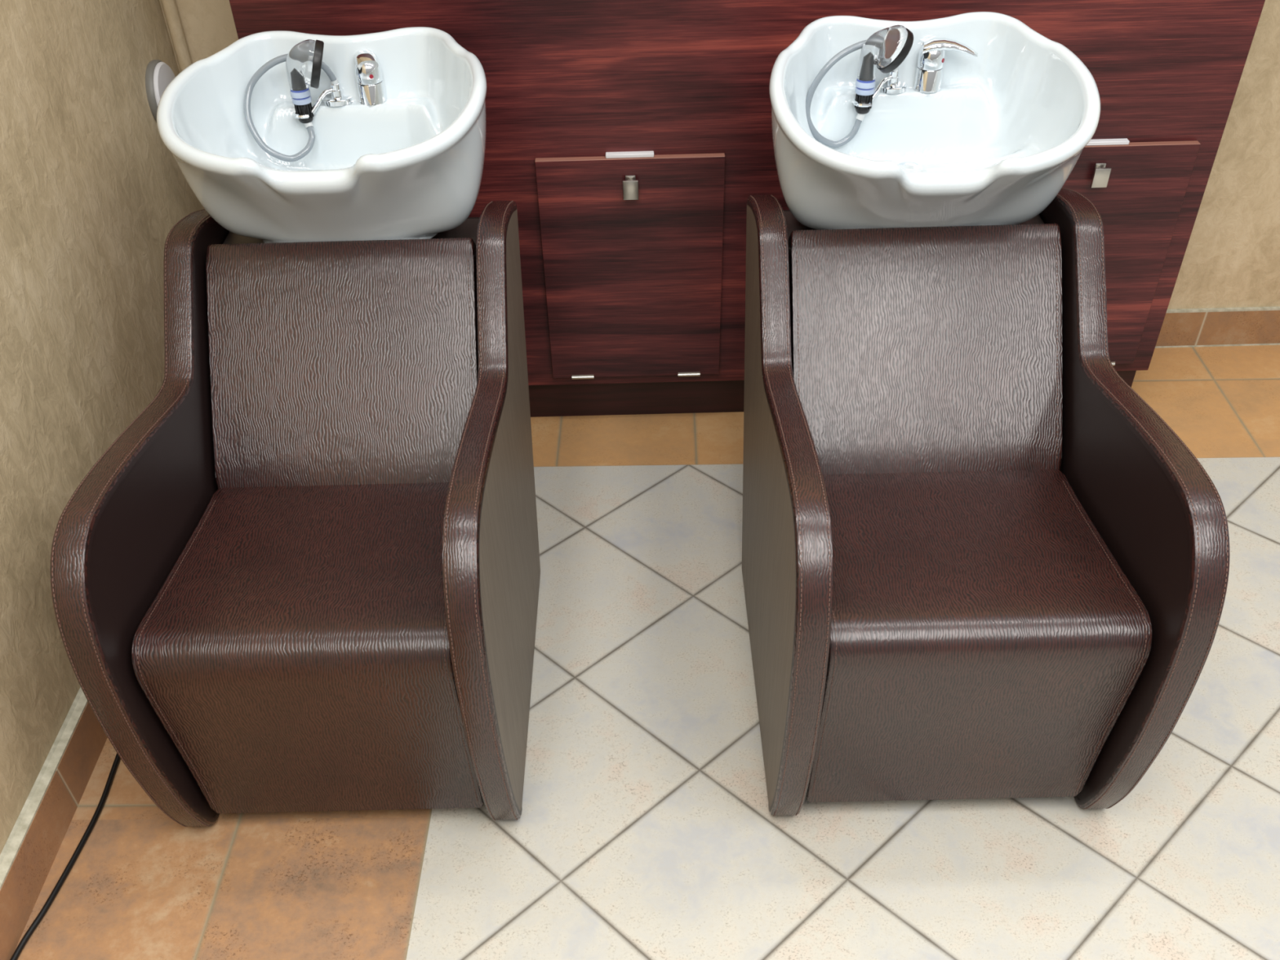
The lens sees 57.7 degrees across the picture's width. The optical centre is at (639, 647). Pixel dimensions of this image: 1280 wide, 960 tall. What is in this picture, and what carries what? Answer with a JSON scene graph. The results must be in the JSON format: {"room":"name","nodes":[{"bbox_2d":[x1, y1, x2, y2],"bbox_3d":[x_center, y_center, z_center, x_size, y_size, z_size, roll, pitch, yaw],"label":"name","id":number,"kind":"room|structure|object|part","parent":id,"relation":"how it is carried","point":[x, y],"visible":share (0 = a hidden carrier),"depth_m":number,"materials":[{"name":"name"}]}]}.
{"room":"salon","nodes":[
{"label":"salon","id":0,"kind":"room"},
{"bbox_2d":[0,0,204,854],"bbox_3d":[-1.029,-0.254,0.636,0.001,2.700,4.320,-1,44,1],"label":"wall","id":1,"kind":"structure","parent":0,"point":[92,194],"depth_m":2.04,"materials":[{"name":"beige paint"}]},
{"bbox_2d":[0,687,88,889],"bbox_3d":[-0.992,0.660,1.481,0.018,0.012,4.251,-1,44,1],"label":"trim","id":2,"kind":"structure","parent":1,"relation":"attached to","point":[11,847],"depth_m":1.93,"materials":[{"name":"tile"}]},
{"bbox_2d":[0,702,107,959],"bbox_3d":[-0.991,0.697,1.524,0.019,0.098,4.261,-1,44,1],"label":"baseboard","id":3,"kind":"structure","parent":1,"relation":"attached to","point":[20,890],"depth_m":1.93,"materials":[{"name":"tile"}]},
{"bbox_2d":[145,59,175,121],"bbox_3d":[-1.001,-1.175,2.467,0.042,0.134,0.134,-1,44,1],"label":"disc","id":4,"kind":"object","parent":1,"relation":"attached to","point":[158,75],"visible":0.44,"depth_m":2.42,"materials":[{"name":"grey plastic"}]},
{"bbox_3d":[-1.000,-1.175,2.467,0.014,0.126,0.126,-1,44,1],"label":"plate","id":5,"kind":"part","parent":4,"relation":"part of","materials":[{"name":"white plastic"}]},
{"bbox_2d":[160,0,191,71],"bbox_3d":[-1.014,-1.745,2.109,0.028,2.578,0.028,-1,44,1],"label":"pipe","id":6,"kind":"object","parent":1,"relation":"attached to","point":[170,8],"visible":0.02,"depth_m":2.50,"materials":[{"name":"beige paint"}]},
{"bbox_2d":[15,345,1279,959],"bbox_3d":[1.120,0.670,1.555,4.360,0.001,4.400,-1,44,1],"label":"floor","id":7,"kind":"structure","parent":0,"point":[646,828],"depth_m":1.96,"materials":[{"name":"white tile"}]},
{"bbox_2d":[10,753,120,959],"bbox_3d":[-0.942,0.148,2.155,0.038,0.009,1.852,1,44,3],"label":"power cord","id":8,"kind":"object","parent":7,"relation":"on","point":[57,887],"visible":0.52,"depth_m":1.93,"materials":[{"name":"black rubber"}]},
{"bbox_2d":[50,200,540,826],"bbox_3d":[-0.501,-0.244,2.015,0.573,0.750,0.978,-1,44,0],"label":"chair","id":9,"kind":"object","parent":7,"relation":"on","point":[305,575],"visible":0.98,"depth_m":1.87,"materials":[{"name":"brown leather"}]},
{"bbox_3d":[-0.762,-0.239,2.018,0.046,0.743,0.975,-1,44,0],"label":"panel","id":10,"kind":"part","parent":9,"relation":"part of","materials":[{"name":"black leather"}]},
{"bbox_3d":[-0.496,-0.006,1.944,0.455,0.414,0.460,-1,44,0],"label":"seat","id":11,"kind":"part","parent":9,"relation":"part of","materials":[{"name":"brown leather"}]},
{"bbox_2d":[156,26,486,243],"bbox_3d":[-0.515,-0.848,1.994,0.532,0.270,0.457,-1,44,0],"label":"basin","id":12,"kind":"object","parent":9,"relation":"on","point":[410,165],"visible":0.98,"depth_m":1.98,"materials":[{"name":"white ceramic"}]},
{"bbox_2d":[244,39,338,161],"bbox_3d":[-0.617,-0.969,2.046,0.161,0.190,0.099,-1,44,0],"label":"shower","id":13,"kind":"object","parent":12,"relation":"in","point":[300,59],"visible":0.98,"depth_m":2.03,"materials":[{"name":"silver plastic"}]},
{"bbox_2d":[354,49,386,106],"bbox_3d":[-0.485,-1.031,2.084,0.049,0.082,0.102,-6,44,-5],"label":"mixer tap","id":14,"kind":"object","parent":12,"relation":"on","point":[371,92],"visible":0.97,"depth_m":2.05,"materials":[{"name":"silver metal"}]},
{"bbox_3d":[-0.492,-1.053,2.067,0.040,0.027,0.094,-14,45,-12],"label":"lever","id":15,"kind":"part","parent":14,"relation":"part of","materials":[{"name":"silver metal"}]},
{"bbox_3d":[-0.506,-0.481,2.018,0.455,0.361,0.318,-1,44,0],"label":"backrest","id":16,"kind":"part","parent":9,"relation":"part of","materials":[{"name":"brown leather"}]},
{"bbox_3d":[-0.511,-0.727,2.083,0.472,0.012,0.150,-1,44,0],"label":"support plate","id":17,"kind":"part","parent":9,"relation":"part of","materials":[{"name":"brown metal"}]},
{"bbox_3d":[-0.504,-0.477,2.278,0.475,0.630,0.255,-1,44,0],"label":"panel","id":18,"kind":"part","parent":9,"relation":"part of","materials":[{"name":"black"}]},
{"bbox_3d":[-0.239,-0.251,2.014,0.046,0.743,0.975,-1,44,0],"label":"panel","id":19,"kind":"part","parent":9,"relation":"part of","materials":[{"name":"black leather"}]},
{"bbox_2d":[229,0,1265,417],"bbox_3d":[0.214,-1.115,2.515,1.981,1.277,0.341,-1,44,0],"label":"cabinet","id":20,"kind":"object","parent":7,"relation":"on","point":[630,141],"visible":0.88,"depth_m":2.40,"materials":[{"name":"red wood"}]},
{"bbox_3d":[-0.015,-0.835,2.588,0.394,0.510,0.018,-1,44,0],"label":"door","id":21,"kind":"part","parent":20,"relation":"part of","materials":[{"name":"red wood"}]},
{"bbox_3d":[-0.020,-0.965,2.435,0.033,0.043,0.022,-1,44,0],"label":"knob","id":22,"kind":"part","parent":20,"relation":"part of","materials":[{"name":"silver metal"}]},
{"bbox_3d":[0.961,-0.987,2.428,0.033,0.043,0.022,-1,44,0],"label":"knob","id":23,"kind":"part","parent":20,"relation":"part of","materials":[{"name":"silver metal"}]},
{"bbox_3d":[0.965,-0.858,2.580,0.394,0.510,0.018,-1,44,0],"label":"door","id":24,"kind":"part","parent":20,"relation":"part of","materials":[{"name":"red wood"}]},
{"bbox_2d":[742,187,1230,816],"bbox_3d":[0.494,-0.264,2.004,0.573,0.750,0.978,-1,44,0],"label":"chair","id":25,"kind":"object","parent":7,"relation":"on","point":[977,562],"visible":0.98,"depth_m":1.85,"materials":[{"name":"brown leather"}]},
{"bbox_3d":[0.232,-0.259,2.008,0.046,0.743,0.975,-1,44,0],"label":"panel","id":26,"kind":"part","parent":25,"relation":"part of","materials":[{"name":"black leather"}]},
{"bbox_3d":[0.483,-0.747,2.072,0.472,0.012,0.150,-1,44,0],"label":"support plate","id":27,"kind":"part","parent":25,"relation":"part of","materials":[{"name":"brown metal"}]},
{"bbox_3d":[0.489,-0.501,2.008,0.455,0.361,0.318,-1,44,0],"label":"backrest","id":28,"kind":"part","parent":25,"relation":"part of","materials":[{"name":"brown leather"}]},
{"bbox_2d":[768,11,1100,230],"bbox_3d":[0.480,-0.866,1.984,0.532,0.278,0.452,-1,44,0],"label":"basin","id":29,"kind":"object","parent":25,"relation":"on","point":[1006,126],"visible":0.96,"depth_m":2.00,"materials":[{"name":"white ceramic"}]},
{"bbox_2d":[805,25,913,147],"bbox_3d":[0.378,-0.985,2.042,0.177,0.200,0.096,-1,44,0],"label":"shower","id":30,"kind":"object","parent":29,"relation":"in","point":[886,49],"visible":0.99,"depth_m":2.00,"materials":[{"name":"silver plastic"}]},
{"bbox_2d":[913,37,977,93],"bbox_3d":[0.540,-1.033,2.053,0.102,0.082,0.050,-1,44,0],"label":"mixer tap","id":31,"kind":"object","parent":29,"relation":"on","point":[931,60],"visible":1,"depth_m":2.03,"materials":[{"name":"silver metal"}]},
{"bbox_3d":[0.543,-1.049,2.030,0.094,0.027,0.040,7,45,9],"label":"lever","id":32,"kind":"part","parent":31,"relation":"part of","materials":[{"name":"silver metal"}]},
{"bbox_3d":[0.499,-0.026,1.934,0.455,0.414,0.460,-1,44,0],"label":"seat","id":33,"kind":"part","parent":25,"relation":"part of","materials":[{"name":"brown leather"}]},
{"bbox_3d":[0.756,-0.271,2.003,0.046,0.743,0.975,-1,44,0],"label":"panel","id":34,"kind":"part","parent":25,"relation":"part of","materials":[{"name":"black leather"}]},
{"bbox_2d":[159,0,1279,309],"bbox_3d":[1.124,-1.769,2.140,4.330,2.700,0.001,-1,44,0],"label":"wall","id":35,"kind":"structure","parent":0,"point":[1231,259],"depth_m":2.78,"materials":[{"name":"beige paint"}]},
{"bbox_2d":[1155,306,1279,347],"bbox_3d":[1.167,-0.828,3.038,4.281,0.098,0.012,-1,44,0],"label":"baseboard","id":36,"kind":"structure","parent":35,"relation":"attached to","point":[1233,327],"depth_m":3.03,"materials":[{"name":"tile"}]}
]}

